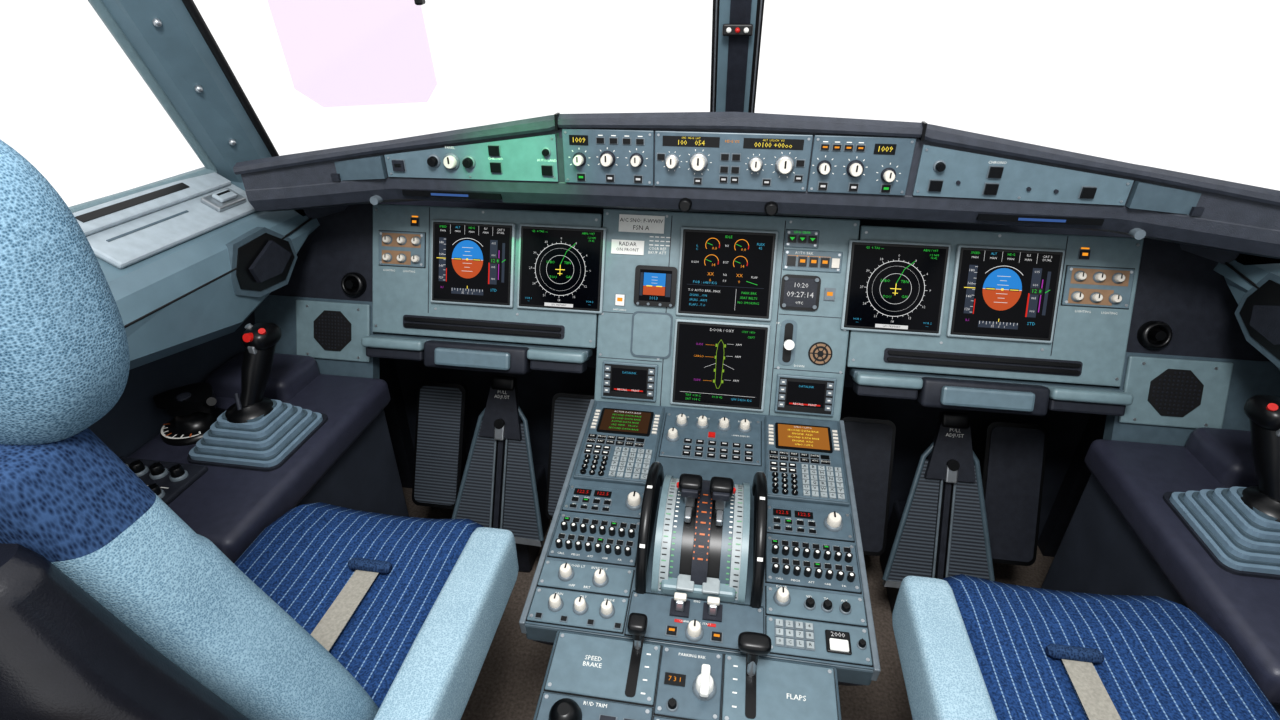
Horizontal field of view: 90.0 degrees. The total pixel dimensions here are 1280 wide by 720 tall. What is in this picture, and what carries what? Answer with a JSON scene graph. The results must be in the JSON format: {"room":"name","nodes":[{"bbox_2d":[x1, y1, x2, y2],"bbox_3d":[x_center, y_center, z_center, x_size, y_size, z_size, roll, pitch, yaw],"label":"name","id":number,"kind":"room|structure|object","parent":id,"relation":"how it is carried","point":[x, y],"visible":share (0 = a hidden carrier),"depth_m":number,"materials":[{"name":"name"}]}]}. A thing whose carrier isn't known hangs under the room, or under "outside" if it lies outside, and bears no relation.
{"room":"control cabin","nodes":[
{"label":"control cabin","id":0,"kind":"room"},
{"bbox_2d":[88,311,254,456],"bbox_3d":[-1.043,0.534,0.824,0.070,0.960,2.385,4,30,8],"label":"wall","id":1,"kind":"structure","parent":0,"point":[135,419],"depth_m":1.21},
{"bbox_2d":[73,167,319,369],"bbox_3d":[-0.902,0.139,0.585,0.203,0.254,1.800,4,30,8],"label":"side console","id":2,"kind":"object","parent":1,"relation":"attached to","point":[184,263],"visible":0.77,"depth_m":1.07,"materials":[{"name":"plastic"}]},
{"bbox_2d":[69,0,278,212],"bbox_3d":[-0.465,-0.216,0.357,1.024,0.735,1.885,4,30,8],"label":"window frame","id":3,"kind":"structure","parent":0,"point":[169,43],"depth_m":1.05,"materials":[{"name":"metal"}]},
{"bbox_2d":[402,487,1053,719],"bbox_3d":[0.034,1.039,0.957,2.300,0.050,2.450,4,30,8],"label":"floor","id":4,"kind":"structure","parent":0,"point":[508,685],"depth_m":1.49,"materials":[{"name":"carpet"}]},
{"bbox_2d":[0,139,518,719],"bbox_3d":[-0.453,0.342,0.820,0.515,1.300,0.552,4,30,8],"label":"seat","id":5,"kind":"object","parent":4,"relation":"on","point":[112,607],"visible":1,"depth_m":0.49,"materials":[{"name":"fabric"}]},
{"bbox_2d":[119,351,408,562],"bbox_3d":[-0.819,0.620,0.958,0.340,0.680,1.400,4,30,8],"label":"console","id":6,"kind":"object","parent":4,"relation":"on","point":[348,460],"visible":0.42,"depth_m":1.21,"materials":[{"name":"plastic"}]},
{"bbox_2d":[153,383,225,445],"bbox_3d":[-0.846,0.092,1.204,0.118,0.087,0.119,-12,32,-20],"label":"nose wheel tiller","id":7,"kind":"object","parent":6,"relation":"on","point":[193,408],"visible":0.93,"depth_m":1.19,"materials":[{"name":"black plastic"}]},
{"bbox_2d":[189,322,322,466],"bbox_3d":[-0.708,0.051,1.148,0.172,0.205,0.174,4,30,8],"label":"sidestick","id":8,"kind":"object","parent":6,"relation":"on","point":[257,430],"visible":1,"depth_m":1.14,"materials":[{"name":"rubber"}]},
{"bbox_2d":[412,375,593,571],"bbox_3d":[-0.339,0.301,1.645,0.482,0.560,0.281,4,30,8],"label":"rudder pedals","id":9,"kind":"object","parent":4,"relation":"on","point":[500,486],"visible":0.79,"depth_m":1.58,"materials":[{"name":"rubber"}]},
{"bbox_2d":[519,399,880,719],"bbox_3d":[0.091,0.558,1.108,0.510,0.641,0.797,4,30,8],"label":"pedestal","id":10,"kind":"object","parent":4,"relation":"on","point":[816,614],"visible":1,"depth_m":0.94,"materials":[{"name":"paint"}]},
{"bbox_2d":[573,401,664,485],"bbox_3d":[-0.035,0.154,1.227,0.142,0.038,0.206,4,30,8],"label":"keypad","id":11,"kind":"object","parent":10,"relation":"on","point":[620,445],"visible":0.98,"depth_m":1.21,"materials":[{"name":"black plastic"}]},
{"bbox_2d":[625,613,647,696],"bbox_3d":[-0.006,0.389,0.876,0.026,0.069,0.109,4,30,8],"label":"lever","id":12,"kind":"object","parent":10,"relation":"attached to","point":[637,622],"visible":1,"depth_m":0.87,"materials":[{"name":"black plastic"}]},
{"bbox_2d":[635,462,663,593],"bbox_3d":[0.018,0.289,1.064,0.016,0.236,0.236,4,30,8],"label":"wheel","id":13,"kind":"object","parent":10,"relation":"attached to","point":[655,477],"visible":0.62,"depth_m":0.97,"materials":[{"name":"black plastic"}]},
{"bbox_2d":[633,457,763,607],"bbox_3d":[0.107,0.232,1.045,0.196,0.142,0.285,4,30,8],"label":"throttle quadrant","id":14,"kind":"object","parent":10,"relation":"on","point":[701,547],"visible":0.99,"depth_m":0.98,"materials":[{"name":"silver plastic"}]},
{"bbox_2d":[738,632,771,718],"bbox_3d":[0.150,0.401,0.852,0.044,0.074,0.114,4,30,8],"label":"lever","id":15,"kind":"object","parent":10,"relation":"attached to","point":[754,644],"visible":1,"depth_m":0.84,"materials":[{"name":"black plastic"}]},
{"bbox_2d":[750,472,767,607],"bbox_3d":[0.188,0.302,1.041,0.016,0.236,0.236,4,30,8],"label":"wheel","id":16,"kind":"object","parent":10,"relation":"attached to","point":[759,486],"visible":0.72,"depth_m":0.94,"materials":[{"name":"black plastic"}]},
{"bbox_2d":[765,416,849,506],"bbox_3d":[0.303,0.180,1.182,0.142,0.038,0.206,4,30,8],"label":"keypad","id":17,"kind":"object","parent":10,"relation":"on","point":[804,461],"visible":1,"depth_m":1.16,"materials":[{"name":"black plastic"}]},
{"bbox_2d":[380,333,1110,556],"bbox_3d":[0.193,0.204,1.675,1.940,0.700,0.225,4,30,8],"label":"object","id":18,"kind":"object","parent":4,"relation":"on","point":[1077,476],"visible":0.06,"depth_m":1.75,"materials":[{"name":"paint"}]},
{"bbox_2d":[840,411,1047,612],"bbox_3d":[0.678,0.378,1.510,0.450,0.560,0.281,4,30,8],"label":"rudder pedals","id":19,"kind":"object","parent":4,"relation":"on","point":[958,515],"visible":0.83,"depth_m":1.44,"materials":[{"name":"rubber"}]},
{"bbox_2d":[892,574,1279,719],"bbox_3d":[0.554,0.468,0.595,0.515,1.300,0.757,4,30,8],"label":"seat","id":20,"kind":"object","parent":4,"relation":"on","point":[969,647],"visible":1,"depth_m":0.80,"materials":[{"name":"fabric"}]},
{"bbox_3d":[0.539,-0.140,0.223,1.024,0.735,1.885,4,30,8],"label":"pillar","id":21,"kind":"structure","parent":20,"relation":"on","visible":0},
{"bbox_3d":[-0.300,-0.600,1.055,0.930,0.610,0.791,4,30,8],"label":"window","id":22,"kind":"structure","parent":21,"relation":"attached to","visible":0},
{"bbox_2d":[414,0,424,4],"bbox_3d":[-0.440,-0.568,0.924,0.252,0.392,0.052,4,30,8],"label":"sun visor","id":23,"kind":"object","parent":22,"relation":"attached to","point":[417,2],"visible":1,"depth_m":0.93,"materials":[{"name":"black plastic"}]},
{"bbox_2d":[1041,427,1279,714],"bbox_3d":[0.911,0.750,0.727,0.340,0.680,1.400,4,30,8],"label":"console","id":24,"kind":"object","parent":4,"relation":"on","point":[1124,534],"visible":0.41,"depth_m":1.08,"materials":[{"name":"plastic"}]},
{"bbox_2d":[1169,395,1279,574],"bbox_3d":[0.937,0.174,0.929,0.172,0.205,0.174,4,30,8],"label":"sidestick","id":25,"kind":"object","parent":24,"relation":"on","point":[1240,526],"visible":1,"depth_m":0.94,"materials":[{"name":"rubber"}]},
{"bbox_2d":[710,0,764,112],"bbox_3d":[0.181,-0.668,1.175,0.094,0.650,0.362,4,30,8],"label":"post","id":26,"kind":"object","parent":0,"point":[734,59],"visible":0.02,"depth_m":1.25,"materials":[{"name":"metal"}]},
{"bbox_2d":[722,24,752,35],"bbox_3d":[0.182,-0.617,1.196,0.056,0.020,0.030,4,30,8],"label":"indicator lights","id":27,"kind":"object","parent":26,"relation":"attached to","point":[728,29],"visible":1,"depth_m":1.19,"materials":[{"name":"black plastic"}]},
{"bbox_2d":[380,200,1132,539],"bbox_3d":[0.214,0.024,1.730,2.300,0.960,0.040,4,30,8],"label":"under-panel recess","id":28,"kind":"structure","parent":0,"point":[916,424],"depth_m":1.72,"materials":[{"name":"paint"}]},
{"bbox_2d":[254,203,1279,445],"bbox_3d":[0.165,-0.100,1.294,2.060,0.435,0.199,4,30,8],"label":"panel","id":29,"kind":"object","parent":28,"relation":"attached to","point":[1153,321],"visible":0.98,"depth_m":1.24,"materials":[{"name":"plastic"}]},
{"bbox_2d":[430,219,515,307],"bbox_3d":[-0.347,-0.200,1.327,0.180,0.161,0.072,4,30,8],"label":"display","id":30,"kind":"object","parent":29,"relation":"attached to","point":[473,262],"visible":1,"depth_m":1.32,"materials":[{"name":"black glass"}]},
{"bbox_2d":[361,333,592,374],"bbox_3d":[-0.343,-0.009,1.343,0.480,0.073,0.098,4,30,8],"label":"folding table","id":31,"kind":"object","parent":29,"relation":"attached to","point":[436,352],"visible":1,"depth_m":1.31,"materials":[{"name":"plastic"}]},
{"bbox_2d":[517,224,606,313],"bbox_3d":[-0.161,-0.186,1.302,0.180,0.161,0.072,4,30,8],"label":"display","id":32,"kind":"object","parent":29,"relation":"attached to","point":[561,268],"visible":1,"depth_m":1.29,"materials":[{"name":"black glass"}]},
{"bbox_2d":[601,361,657,401],"bbox_3d":[-0.022,0.043,1.311,0.114,0.073,0.036,4,30,8],"label":"display","id":33,"kind":"object","parent":29,"relation":"attached to","point":[620,380],"visible":1,"depth_m":1.30,"materials":[{"name":"black glass"}]},
{"bbox_2d":[634,265,677,306],"bbox_3d":[0.031,-0.147,1.280,0.084,0.077,0.040,4,30,8],"label":"instrument","id":34,"kind":"object","parent":29,"relation":"attached to","point":[654,285],"visible":1,"depth_m":1.28,"materials":[{"name":"black plastic"}]},
{"bbox_2d":[670,319,770,411],"bbox_3d":[0.159,0.010,1.281,0.188,0.163,0.072,4,30,8],"label":"display","id":35,"kind":"object","parent":29,"relation":"attached to","point":[716,364],"visible":1,"depth_m":1.27,"materials":[{"name":"black glass"}]},
{"bbox_2d":[676,227,777,320],"bbox_3d":[0.169,-0.169,1.257,0.188,0.163,0.072,4,30,8],"label":"display","id":36,"kind":"object","parent":29,"relation":"attached to","point":[723,273],"visible":1,"depth_m":1.25,"materials":[{"name":"black glass"}]},
{"bbox_2d":[233,112,1279,264],"bbox_3d":[0.175,-0.370,1.222,1.720,0.246,0.483,4,30,8],"label":"shield","id":37,"kind":"object","parent":29,"relation":"on","point":[956,176],"visible":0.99,"depth_m":1.03,"materials":[{"name":"plastic"}]},
{"bbox_2d":[562,128,915,195],"bbox_3d":[0.146,-0.319,1.033,0.560,0.089,0.027,4,30,8],"label":"control panel","id":38,"kind":"object","parent":37,"relation":"attached to","point":[879,165],"visible":1,"depth_m":1.03,"materials":[{"name":"metal"}]},
{"bbox_2d":[774,374,836,416],"bbox_3d":[0.326,0.070,1.264,0.114,0.073,0.036,4,30,8],"label":"display","id":39,"kind":"object","parent":29,"relation":"attached to","point":[797,394],"visible":1,"depth_m":1.26,"materials":[{"name":"black glass"}]},
{"bbox_2d":[840,239,950,335],"bbox_3d":[0.484,-0.137,1.216,0.184,0.161,0.072,4,30,8],"label":"display","id":40,"kind":"object","parent":29,"relation":"attached to","point":[890,286],"visible":1,"depth_m":1.21,"materials":[{"name":"black glass"}]},
{"bbox_2d":[849,367,1132,415],"bbox_3d":[0.649,0.065,1.211,0.480,0.073,0.098,4,30,8],"label":"folding table","id":41,"kind":"object","parent":29,"relation":"attached to","point":[959,392],"visible":1,"depth_m":1.18,"materials":[{"name":"plastic"}]},
{"bbox_2d":[946,245,1064,342],"bbox_3d":[0.678,-0.123,1.190,0.186,0.161,0.072,4,30,8],"label":"display","id":42,"kind":"object","parent":29,"relation":"attached to","point":[998,293],"visible":1,"depth_m":1.18,"materials":[{"name":"black glass"}]},
{"bbox_3d":[1.102,0.695,0.538,0.070,0.960,2.385,4,30,8],"label":"wall","id":43,"kind":"structure","parent":0,"visible":0},
{"bbox_2d":[1213,260,1279,369],"bbox_3d":[0.963,0.279,0.336,0.203,0.254,1.800,4,30,8],"label":"side console","id":44,"kind":"object","parent":43,"relation":"attached to","point":[1255,289],"visible":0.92,"depth_m":1.02,"materials":[{"name":"plastic"}]}
]}

